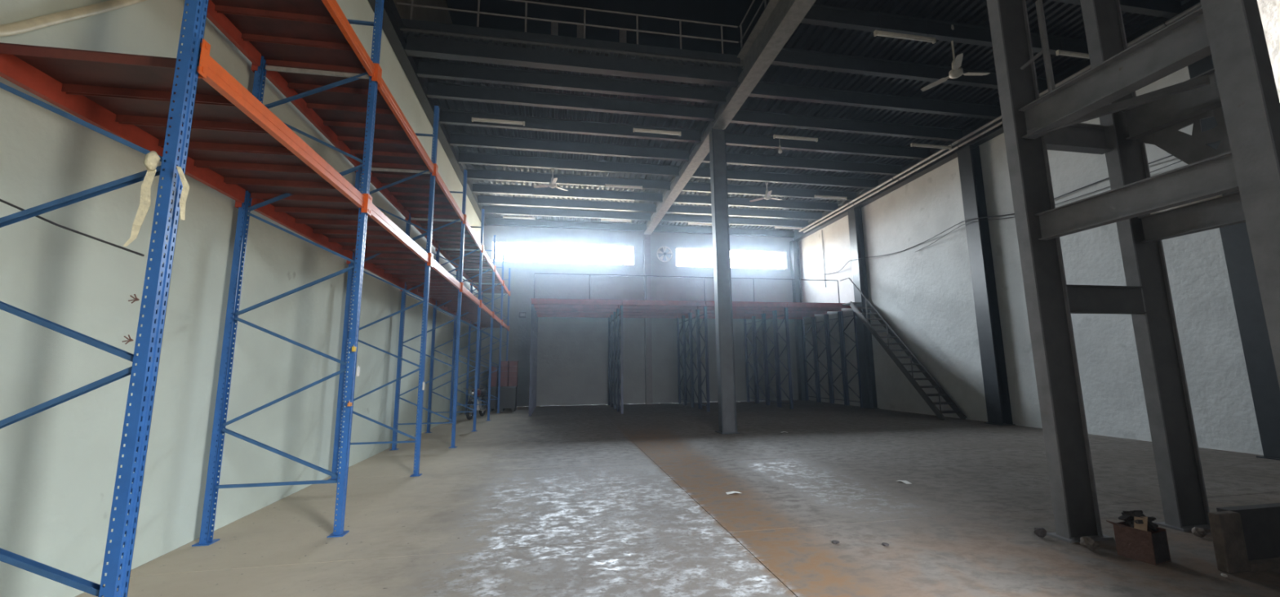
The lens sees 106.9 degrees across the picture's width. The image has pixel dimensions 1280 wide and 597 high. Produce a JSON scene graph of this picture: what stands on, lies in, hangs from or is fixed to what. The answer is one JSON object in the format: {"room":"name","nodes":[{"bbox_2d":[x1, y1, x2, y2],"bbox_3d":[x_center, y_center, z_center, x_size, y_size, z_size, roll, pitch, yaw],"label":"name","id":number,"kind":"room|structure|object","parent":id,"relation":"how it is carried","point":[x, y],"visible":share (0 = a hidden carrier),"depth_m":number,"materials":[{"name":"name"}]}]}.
{"room":"warehouse","nodes":[
{"label":"warehouse","id":0,"kind":"room"},
{"bbox_2d":[0,0,481,596],"bbox_3d":[-5.400,-1.267,10.368,0.250,8.850,22.800,1,-9,-10],"label":"wall","id":1,"kind":"structure","parent":0,"point":[59,463],"depth_m":4.16,"materials":[{"name":"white paint"}]},
{"bbox_2d":[0,0,146,36],"bbox_3d":[-4.011,-2.420,3.484,0.064,2.152,2.378,1,-9,-10],"label":"hose","id":2,"kind":"object","parent":1,"relation":"attached to","point":[49,20],"visible":1,"depth_m":3.24,"materials":[{"name":"beige rubber"}]},
{"bbox_2d":[393,0,452,23],"bbox_3d":[2.325,-7.378,12.657,16.070,3.750,22.800,1,-9,-10],"label":"wall","id":3,"kind":"structure","parent":0,"point":[426,14],"depth_m":12.23,"materials":[{"name":"black metal"}]},
{"bbox_2d":[445,0,769,55],"bbox_3d":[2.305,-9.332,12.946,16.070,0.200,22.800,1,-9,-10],"label":"railing","id":4,"kind":"structure","parent":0,"point":[731,12],"depth_m":15.05,"materials":[{"name":"metal"}]},
{"bbox_2d":[479,216,798,406],"bbox_3d":[0.438,0.496,22.703,15.570,8.850,0.220,1,-9,-10],"label":"wall","id":5,"kind":"structure","parent":0,"point":[572,353],"depth_m":22.27,"materials":[{"name":"grey paint"}]},
{"bbox_2d":[519,311,526,317],"bbox_3d":[-5.306,0.733,21.482,0.320,0.240,0.100,1,-9,-10],"label":"junction box","id":6,"kind":"object","parent":5,"relation":"attached to","point":[522,314],"visible":1,"depth_m":21.44,"materials":[{"name":"grey plastic"}]},
{"bbox_2d":[491,241,634,265],"bbox_3d":[-3.545,-2.106,22.369,6.630,0.940,0.090,1,-9,-10],"label":"window","id":7,"kind":"structure","parent":5,"relation":"in","point":[623,263],"depth_m":22.37,"materials":[{"name":"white glass"}]},
{"bbox_2d":[656,246,672,262],"bbox_3d":[1.198,-2.158,23.033,0.785,0.785,0.105,1,-9,-10],"label":"exhaust fan","id":8,"kind":"object","parent":5,"relation":"attached to","point":[664,253],"visible":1,"depth_m":23.01,"materials":[{"name":"white metal"}]},
{"bbox_2d":[675,248,786,269],"bbox_3d":[4.605,-1.975,23.825,5.790,0.940,0.080,1,-9,-10],"label":"window","id":9,"kind":"structure","parent":5,"relation":"in","point":[784,260],"depth_m":24.15,"materials":[{"name":"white glass"}]},
{"bbox_2d":[75,400,1279,596],"bbox_3d":[2.436,3.380,11.067,16.170,0.300,22.900,1,-9,-10],"label":"floor","id":10,"kind":"structure","parent":0,"point":[568,500],"depth_m":5.11,"materials":[{"name":"grey concrete"}]},
{"bbox_2d":[0,0,510,596],"bbox_3d":[-4.772,0.295,11.683,1.290,6.130,18.850,1,-9,-10],"label":"rack","id":11,"kind":"object","parent":10,"relation":"on","point":[186,108],"visible":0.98,"depth_m":4.73,"materials":[{"name":"blue metal"}]},
{"bbox_2d":[0,198,144,256],"bbox_3d":[-3.252,-0.482,2.527,1.237,0.530,0.125,-1,-8,3],"label":"cord","id":12,"kind":"object","parent":11,"relation":"attached to","point":[1,200],"visible":1,"depth_m":2.50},
{"bbox_2d":[121,334,133,344],"bbox_3d":[-2.611,0.209,2.418,0.041,0.051,0.015,5,-10,-33],"label":"tie","id":13,"kind":"object","parent":11,"relation":"attached to","point":[130,339],"visible":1,"depth_m":2.42,"materials":[{"name":"brown metal"}]},
{"bbox_2d":[128,293,139,303],"bbox_3d":[-2.613,0.001,2.449,0.041,0.051,0.015,5,-10,-33],"label":"tie","id":14,"kind":"object","parent":11,"relation":"attached to","point":[135,298],"visible":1,"depth_m":2.45,"materials":[{"name":"brown metal"}]},
{"bbox_2d":[123,151,189,246],"bbox_3d":[-2.540,-0.526,2.501,0.245,0.527,0.058,1,-9,-13],"label":"strip","id":15,"kind":"object","parent":11,"relation":"hanging from","point":[152,158],"visible":1,"depth_m":2.50,"materials":[{"name":"fabric"}]},
{"bbox_2d":[351,344,356,351],"bbox_3d":[-2.963,0.515,4.919,0.024,0.070,0.050,1,-9,-10],"label":"tag","id":16,"kind":"object","parent":11,"relation":"attached to","point":[353,348],"visible":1,"depth_m":4.90,"materials":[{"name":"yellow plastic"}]},
{"bbox_2d":[355,364,359,376],"bbox_3d":[-2.972,0.760,5.004,0.024,0.120,0.030,1,-9,-10],"label":"tag","id":17,"kind":"object","parent":11,"relation":"attached to","point":[357,374],"visible":1,"depth_m":4.99,"materials":[{"name":"white paper"}]},
{"bbox_2d":[463,387,487,419],"bbox_3d":[-5.550,3.547,16.140,0.733,1.012,1.856,-1,-8,0],"label":"motorcycle","id":18,"kind":"object","parent":10,"relation":"on","point":[481,392],"visible":0.8,"depth_m":15.98,"materials":[{"name":"metal"}]},
{"bbox_2d":[487,385,518,412],"bbox_3d":[-5.465,3.985,18.913,1.100,0.960,0.960,1,-9,-10],"label":"storage bin","id":19,"kind":"object","parent":10,"relation":"on","point":[508,394],"visible":0.79,"depth_m":18.50,"materials":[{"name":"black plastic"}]},
{"bbox_2d":[490,381,497,386],"bbox_3d":[-5.818,3.396,18.836,0.340,0.190,0.460,1,-9,-10],"label":"plastic crate","id":20,"kind":"object","parent":19,"relation":"on","point":[492,383],"visible":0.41,"depth_m":18.63,"materials":[{"name":"red plastic"}]},
{"bbox_2d":[488,376,498,381],"bbox_3d":[-5.820,3.198,18.865,0.340,0.190,0.460,1,-9,-10],"label":"plastic crate","id":21,"kind":"object","parent":20,"relation":"on","point":[493,378],"visible":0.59,"depth_m":18.66,"materials":[{"name":"plastic"}]},
{"bbox_2d":[491,371,498,376],"bbox_3d":[-5.822,3.000,18.895,0.340,0.190,0.460,1,-9,-10],"label":"plastic crate","id":22,"kind":"object","parent":21,"relation":"on","point":[495,373],"visible":0.56,"depth_m":18.69,"materials":[{"name":"red plastic"}]},
{"bbox_2d":[491,366,498,371],"bbox_3d":[-5.824,2.802,18.924,0.340,0.190,0.460,1,-9,-10],"label":"plastic crate","id":23,"kind":"object","parent":22,"relation":"on","point":[493,368],"visible":0.5,"depth_m":18.72,"materials":[{"name":"plastic"}]},
{"bbox_2d":[500,381,508,386],"bbox_3d":[-5.424,3.402,18.905,0.340,0.190,0.460,1,-9,-10],"label":"plastic crate","id":24,"kind":"object","parent":19,"relation":"on","point":[502,383],"visible":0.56,"depth_m":18.70,"materials":[{"name":"plastic"}]},
{"bbox_2d":[500,376,508,381],"bbox_3d":[-5.426,3.204,18.935,0.340,0.190,0.460,1,-9,-10],"label":"plastic crate","id":25,"kind":"object","parent":24,"relation":"on","point":[502,378],"visible":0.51,"depth_m":18.73,"materials":[{"name":"plastic"}]},
{"bbox_2d":[500,371,508,376],"bbox_3d":[-5.428,3.006,18.964,0.340,0.190,0.460,1,-9,-10],"label":"plastic crate","id":26,"kind":"object","parent":25,"relation":"on","point":[502,373],"visible":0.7,"depth_m":18.75,"materials":[{"name":"red plastic"}]},
{"bbox_2d":[500,365,509,370],"bbox_3d":[-5.430,2.808,18.993,0.340,0.190,0.460,1,-9,-10],"label":"plastic crate","id":27,"kind":"object","parent":26,"relation":"on","point":[502,367],"visible":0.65,"depth_m":18.79,"materials":[{"name":"plastic"}]},
{"bbox_2d":[500,360,509,365],"bbox_3d":[-5.432,2.610,19.022,0.340,0.190,0.460,1,-9,-10],"label":"plastic crate","id":28,"kind":"object","parent":27,"relation":"on","point":[503,362],"visible":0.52,"depth_m":18.82,"materials":[{"name":"plastic"}]},
{"bbox_2d":[508,381,518,386],"bbox_3d":[-5.069,3.407,18.968,0.340,0.190,0.460,1,-9,-10],"label":"plastic crate","id":29,"kind":"object","parent":19,"relation":"on","point":[510,383],"visible":0.89,"depth_m":18.75,"materials":[{"name":"red plastic"}]},
{"bbox_2d":[508,376,517,381],"bbox_3d":[-5.071,3.209,18.997,0.340,0.190,0.460,1,-9,-10],"label":"plastic crate","id":30,"kind":"object","parent":29,"relation":"on","point":[510,378],"visible":0.9,"depth_m":18.78,"materials":[{"name":"red plastic"}]},
{"bbox_2d":[508,370,518,376],"bbox_3d":[-5.073,3.012,19.026,0.340,0.190,0.460,1,-9,-10],"label":"plastic crate","id":31,"kind":"object","parent":30,"relation":"on","point":[510,373],"visible":1,"depth_m":18.81,"materials":[{"name":"red plastic"}]},
{"bbox_2d":[508,365,518,370],"bbox_3d":[-5.075,2.814,19.055,0.340,0.190,0.460,1,-9,-10],"label":"plastic crate","id":32,"kind":"object","parent":31,"relation":"on","point":[511,367],"visible":0.99,"depth_m":18.84,"materials":[{"name":"red plastic"}]},
{"bbox_2d":[508,360,518,365],"bbox_3d":[-5.077,2.616,19.085,0.340,0.190,0.460,1,-9,-10],"label":"plastic crate","id":33,"kind":"object","parent":32,"relation":"on","point":[511,362],"visible":0.98,"depth_m":18.87,"materials":[{"name":"red plastic"}]},
{"bbox_2d":[643,234,653,404],"bbox_3d":[0.372,0.888,22.381,0.300,7.980,0.250,1,-9,-10],"label":"wall column","id":34,"kind":"structure","parent":10,"relation":"on","point":[646,237],"depth_m":22.17,"materials":[{"name":"grey paint"}]},
{"bbox_2d":[528,297,862,416],"bbox_3d":[2.112,2.459,19.961,12.938,4.130,4.390,1,-9,-10],"label":"platform","id":35,"kind":"object","parent":10,"relation":"on","point":[613,309],"visible":0.98,"depth_m":19.74,"materials":[{"name":"red paint"}]},
{"bbox_2d":[533,272,839,302],"bbox_3d":[2.117,-0.368,18.193,12.085,0.946,0.040,1,-9,-10],"label":"railing","id":36,"kind":"object","parent":35,"relation":"on","point":[646,276],"visible":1,"depth_m":18.17,"materials":[{"name":"metal"}]},
{"bbox_2d":[709,128,740,434],"bbox_3d":[2.137,-0.610,12.402,0.480,7.990,0.480,1,-9,-10],"label":"steel column","id":37,"kind":"structure","parent":10,"relation":"on","point":[727,422],"depth_m":12.24,"materials":[{"name":"grey metal"}]},
{"bbox_2d":[725,490,740,494],"bbox_3d":[1.205,2.496,6.103,0.200,0.020,0.100,1,-9,-10],"label":"paper scrap","id":38,"kind":"object","parent":10,"relation":"on","point":[732,491],"visible":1,"depth_m":6.10,"materials":[{"name":"white paper"}]},
{"bbox_2d":[789,240,805,400],"bbox_3d":[7.904,1.009,23.657,0.440,7.960,0.420,1,-9,-10],"label":"wall column","id":39,"kind":"structure","parent":10,"relation":"on","point":[794,251],"depth_m":23.61,"materials":[{"name":"metal"}]},
{"bbox_2d":[831,540,839,543],"bbox_3d":[1.794,2.231,4.344,0.062,0.020,0.074,1,-9,-10],"label":"rubble piece","id":40,"kind":"object","parent":10,"relation":"on","point":[833,541],"visible":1,"depth_m":4.33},
{"bbox_2d":[847,207,877,408],"bbox_3d":[8.835,0.293,18.879,0.440,7.960,0.560,1,-9,-10],"label":"wall column","id":41,"kind":"structure","parent":10,"relation":"on","point":[864,334],"depth_m":18.82,"materials":[{"name":"metal"}]},
{"bbox_2d":[840,277,966,420],"bbox_3d":[8.898,1.460,16.626,0.770,5.133,4.671,1,-9,-10],"label":"staircase","id":42,"kind":"structure","parent":10,"relation":"on","point":[941,392],"depth_m":15.83,"materials":[{"name":"grey metal"}]},
{"bbox_2d":[898,480,911,484],"bbox_3d":[3.658,2.542,6.584,0.100,0.020,0.200,3,-9,-21],"label":"paper scrap","id":43,"kind":"object","parent":10,"relation":"on","point":[903,481],"visible":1,"depth_m":6.55,"materials":[{"name":"white paper"}]},
{"bbox_2d":[956,145,1015,425],"bbox_3d":[9.788,-0.509,13.522,0.440,7.960,0.560,1,-9,-10],"label":"wall column","id":44,"kind":"structure","parent":10,"relation":"on","point":[980,250],"depth_m":13.43,"materials":[{"name":"metal"}]},
{"bbox_2d":[1033,527,1046,537],"bbox_3d":[3.756,2.192,4.448,0.096,0.086,0.091,-8,-11,42],"label":"rubble piece","id":45,"kind":"object","parent":10,"relation":"on","point":[1042,532],"visible":1,"depth_m":4.42,"materials":[{"name":"grey concrete"}]},
{"bbox_2d":[1080,536,1098,551],"bbox_3d":[3.904,2.137,4.131,0.129,0.100,0.110,-3,-9,14],"label":"rubble piece","id":46,"kind":"object","parent":10,"relation":"on","point":[1089,543],"visible":1,"depth_m":4.11,"materials":[{"name":"grey stone"}]},
{"bbox_2d":[986,0,1279,542],"bbox_3d":[4.865,-1.913,4.329,1.880,8.150,1.950,1,-9,-10],"label":"frame","id":47,"kind":"object","parent":10,"relation":"on","point":[1240,91],"visible":0.98,"depth_m":4.67,"materials":[{"name":"grey paint"}]},
{"bbox_2d":[1150,194,1222,214],"bbox_3d":[5.388,-0.937,4.708,0.068,0.053,0.530,1,-9,-10],"label":"tube light","id":48,"kind":"object","parent":47,"relation":"attached to","point":[1220,195],"visible":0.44,"depth_m":4.66,"materials":[{"name":"white plastic"}]},
{"bbox_2d":[1106,510,1171,564],"bbox_3d":[4.189,1.970,3.985,0.353,0.382,0.274,2,-9,-20],"label":"box","id":49,"kind":"object","parent":10,"relation":"on","point":[1137,537],"visible":1,"depth_m":3.90,"materials":[{"name":"brown cardboard"}]},
{"bbox_2d":[1191,526,1206,537],"bbox_3d":[5.181,2.171,4.400,0.087,0.086,0.104,1,-9,-10],"label":"rubble piece","id":50,"kind":"object","parent":10,"relation":"on","point":[1197,531],"visible":1,"depth_m":4.38,"materials":[{"name":"grey stone"}]},
{"bbox_2d":[1187,54,1279,460],"bbox_3d":[10.698,-1.274,8.408,0.440,7.960,0.560,1,-9,-10],"label":"wall column","id":51,"kind":"structure","parent":10,"relation":"on","point":[1255,338],"depth_m":8.17,"materials":[{"name":"metal"}]},
{"bbox_2d":[1208,502,1279,573],"bbox_3d":[5.578,1.921,3.918,2.200,0.430,0.140,1,-9,-10],"label":"box","id":52,"kind":"object","parent":10,"relation":"on","point":[1246,538],"visible":1,"depth_m":3.74,"materials":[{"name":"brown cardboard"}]},
{"bbox_2d":[368,0,1201,240],"bbox_3d":[2.349,-5.083,12.318,15.570,0.870,22.300,1,-9,-10],"label":"ceiling","id":53,"kind":"structure","parent":0,"point":[820,66],"depth_m":12.50,"materials":[{"name":"metal"}]},
{"bbox_2d":[471,105,524,125],"bbox_3d":[-3.703,-4.861,12.440,1.340,0.570,0.060,1,-9,-10],"label":"tube light","id":54,"kind":"object","parent":53,"relation":"hanging from","point":[476,119],"visible":0.96,"depth_m":12.39,"materials":[{"name":"white plastic"}]},
{"bbox_2d":[502,208,535,219],"bbox_3d":[-5.166,-3.681,20.319,1.340,0.570,0.060,1,-9,-10],"label":"tube light","id":55,"kind":"object","parent":53,"relation":"hanging from","point":[504,216],"visible":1,"depth_m":20.27,"materials":[{"name":"white plastic"}]},
{"bbox_2d":[533,168,568,191],"bbox_3d":[-2.923,-4.173,16.527,1.223,0.750,1.060,-8,-11,39],"label":"ceiling fan","id":56,"kind":"object","parent":53,"relation":"hanging from","point":[553,184],"visible":0.95,"depth_m":16.39,"materials":[{"name":"white metal"}]},
{"bbox_2d":[551,22,558,35],"bbox_3d":[-2.716,-6.964,14.932,0.220,3.800,0.200,1,-9,-10],"label":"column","id":57,"kind":"structure","parent":53,"relation":"on","point":[554,25],"depth_m":15.07,"materials":[{"name":"grey metal"}]},
{"bbox_2d":[396,0,738,53],"bbox_3d":[-1.387,-6.131,10.609,7.550,0.860,0.044,1,-9,-10],"label":"guard railing","id":58,"kind":"object","parent":53,"relation":"on","point":[411,4],"visible":0.95,"depth_m":10.66,"materials":[{"name":"grey metal"}]},
{"bbox_2d":[577,24,583,38],"bbox_3d":[-1.909,-6.951,15.074,0.220,3.800,0.200,1,-9,-10],"label":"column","id":59,"kind":"structure","parent":53,"relation":"on","point":[580,28],"depth_m":15.21,"materials":[{"name":"grey metal"}]},
{"bbox_2d":[600,209,631,222],"bbox_3d":[-1.044,-3.646,20.842,1.340,0.570,0.060,1,-9,-10],"label":"tube light","id":60,"kind":"object","parent":53,"relation":"hanging from","point":[604,219],"visible":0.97,"depth_m":20.77,"materials":[{"name":"white plastic"}]},
{"bbox_2d":[618,29,626,43],"bbox_3d":[-0.550,-6.930,15.313,0.220,3.800,0.200,1,-9,-10],"label":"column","id":61,"kind":"structure","parent":53,"relation":"on","point":[622,33],"depth_m":15.45,"materials":[{"name":"grey metal"}]},
{"bbox_2d":[604,172,642,189],"bbox_3d":[-0.576,-4.225,16.957,1.340,0.570,0.060,1,-9,-10],"label":"tube light","id":62,"kind":"object","parent":53,"relation":"hanging from","point":[606,184],"visible":0.98,"depth_m":16.89,"materials":[{"name":"white plastic"}]},
{"bbox_2d":[632,122,680,135],"bbox_3d":[0.470,-4.810,13.072,1.340,0.570,0.060,1,-9,-10],"label":"tube light","id":63,"kind":"object","parent":53,"relation":"hanging from","point":[638,130],"visible":0.97,"depth_m":13.02,"materials":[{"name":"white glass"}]},
{"bbox_2d":[688,213,711,225],"bbox_3d":[2.820,-3.589,21.500,1.340,0.570,0.060,1,-9,-10],"label":"tube light","id":64,"kind":"object","parent":53,"relation":"hanging from","point":[697,224],"visible":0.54,"depth_m":21.44,"materials":[{"name":"white plastic"}]},
{"bbox_2d":[738,0,766,48],"bbox_3d":[3.230,-6.786,6.498,0.044,0.860,9.760,1,-9,-10],"label":"guard railing","id":65,"kind":"object","parent":53,"relation":"on","point":[763,1],"visible":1,"depth_m":10.79,"materials":[{"name":"grey metal"}]},
{"bbox_2d":[750,182,782,201],"bbox_3d":[4.896,-4.060,17.843,1.060,0.750,1.223,3,-9,-25],"label":"ceiling fan","id":66,"kind":"object","parent":53,"relation":"hanging from","point":[767,196],"visible":0.95,"depth_m":17.75,"materials":[{"name":"white metal"}]},
{"bbox_2d":[774,218,801,229],"bbox_3d":[6.922,-3.529,22.191,1.340,0.570,0.060,1,-9,-10],"label":"tube light","id":67,"kind":"object","parent":53,"relation":"hanging from","point":[776,227],"visible":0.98,"depth_m":22.12,"materials":[{"name":"white plastic"}]},
{"bbox_2d":[773,128,817,142],"bbox_3d":[4.423,-4.786,13.515,1.340,0.570,0.060,1,-9,-10],"label":"tube light","id":68,"kind":"object","parent":53,"relation":"hanging from","point":[780,136],"visible":0.95,"depth_m":13.46,"materials":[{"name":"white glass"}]},
{"bbox_2d":[777,145,782,153],"bbox_3d":[3.936,-4.293,13.355,0.110,0.438,0.110,1,-9,-10],"label":"hanging bulb","id":69,"kind":"object","parent":68,"relation":"hanging from","point":[780,151],"visible":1,"depth_m":13.30,"materials":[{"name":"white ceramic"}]},
{"bbox_2d":[813,185,847,199],"bbox_3d":[7.320,-4.117,18.243,1.340,0.570,0.060,1,-9,-10],"label":"tube light","id":70,"kind":"object","parent":53,"relation":"hanging from","point":[815,196],"visible":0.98,"depth_m":18.20,"materials":[{"name":"white plastic"}]},
{"bbox_2d":[873,10,936,43],"bbox_3d":[5.235,-5.401,9.409,1.340,0.570,0.060,1,-9,-10],"label":"tube light","id":71,"kind":"object","parent":53,"relation":"hanging from","point":[876,33],"visible":1,"depth_m":9.35,"materials":[{"name":"white plastic"}]},
{"bbox_2d":[910,140,951,150],"bbox_3d":[8.635,-4.742,14.104,1.340,0.570,0.060,1,-9,-10],"label":"tube light","id":72,"kind":"object","parent":53,"relation":"hanging from","point":[915,144],"visible":0.93,"depth_m":14.04,"materials":[{"name":"white plastic"}]},
{"bbox_2d":[920,24,990,91],"bbox_3d":[6.574,-5.069,9.730,1.060,1.160,1.223,0,-8,-2],"label":"ceiling fan","id":73,"kind":"object","parent":53,"relation":"hanging from","point":[957,71],"visible":0.97,"depth_m":9.66,"materials":[{"name":"white metal"}]},
{"bbox_2d":[799,1,1201,231],"bbox_3d":[9.540,-4.776,12.884,0.102,0.102,20.800,1,-9,-10],"label":"ceiling pipe","id":74,"kind":"object","parent":53,"relation":"attached to","point":[1166,23],"visible":0.84,"depth_m":12.56,"materials":[{"name":"metal"}]},
{"bbox_2d":[1055,30,1089,58],"bbox_3d":[9.358,-5.350,10.043,1.340,0.570,0.060,1,-9,-10],"label":"tube light","id":75,"kind":"object","parent":53,"relation":"hanging from","point":[1058,52],"visible":0.54,"depth_m":9.94,"materials":[{"name":"white plastic"}]},
{"bbox_2d":[798,66,1263,454],"bbox_3d":[10.179,-1.024,13.104,0.250,8.850,22.800,1,-9,-10],"label":"wall","id":76,"kind":"structure","parent":0,"point":[926,295],"depth_m":13.00,"materials":[{"name":"grey paint"}]},
{"bbox_2d":[821,230,826,287],"bbox_3d":[8.489,-1.853,21.910,0.028,2.700,0.032,1,-9,-10],"label":"conduit","id":77,"kind":"object","parent":76,"relation":"attached to","point":[821,230],"visible":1,"depth_m":21.89,"materials":[{"name":"white plastic"}]},
{"bbox_2d":[803,120,1002,232],"bbox_3d":[9.767,-4.742,12.919,0.102,0.102,20.800,1,-9,-10],"label":"ceiling pipe","id":78,"kind":"object","parent":76,"relation":"attached to","point":[957,146],"visible":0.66,"depth_m":15.82,"materials":[{"name":"metal"}]},
{"bbox_2d":[820,143,1206,275],"bbox_3d":[9.422,-1.992,15.423,0.440,0.283,13.604,1,-9,-10],"label":"cable","id":79,"kind":"object","parent":76,"relation":"attached to","point":[1206,144],"visible":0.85,"depth_m":13.36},
{"bbox_2d":[915,160,1181,251],"bbox_3d":[9.931,-2.268,12.536,0.426,0.247,7.721,1,-9,-10],"label":"cable","id":80,"kind":"object","parent":76,"relation":"attached to","point":[1180,160],"visible":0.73,"depth_m":11.58,"materials":[{"name":"black rubber"}]},
{"bbox_2d":[1257,0,1279,102],"bbox_3d":[7.216,-2.173,2.900,9.150,8.200,0.215,1,-9,-10],"label":"wall","id":81,"kind":"structure","parent":0,"point":[1269,10],"depth_m":2.03,"materials":[{"name":"beige paint"}]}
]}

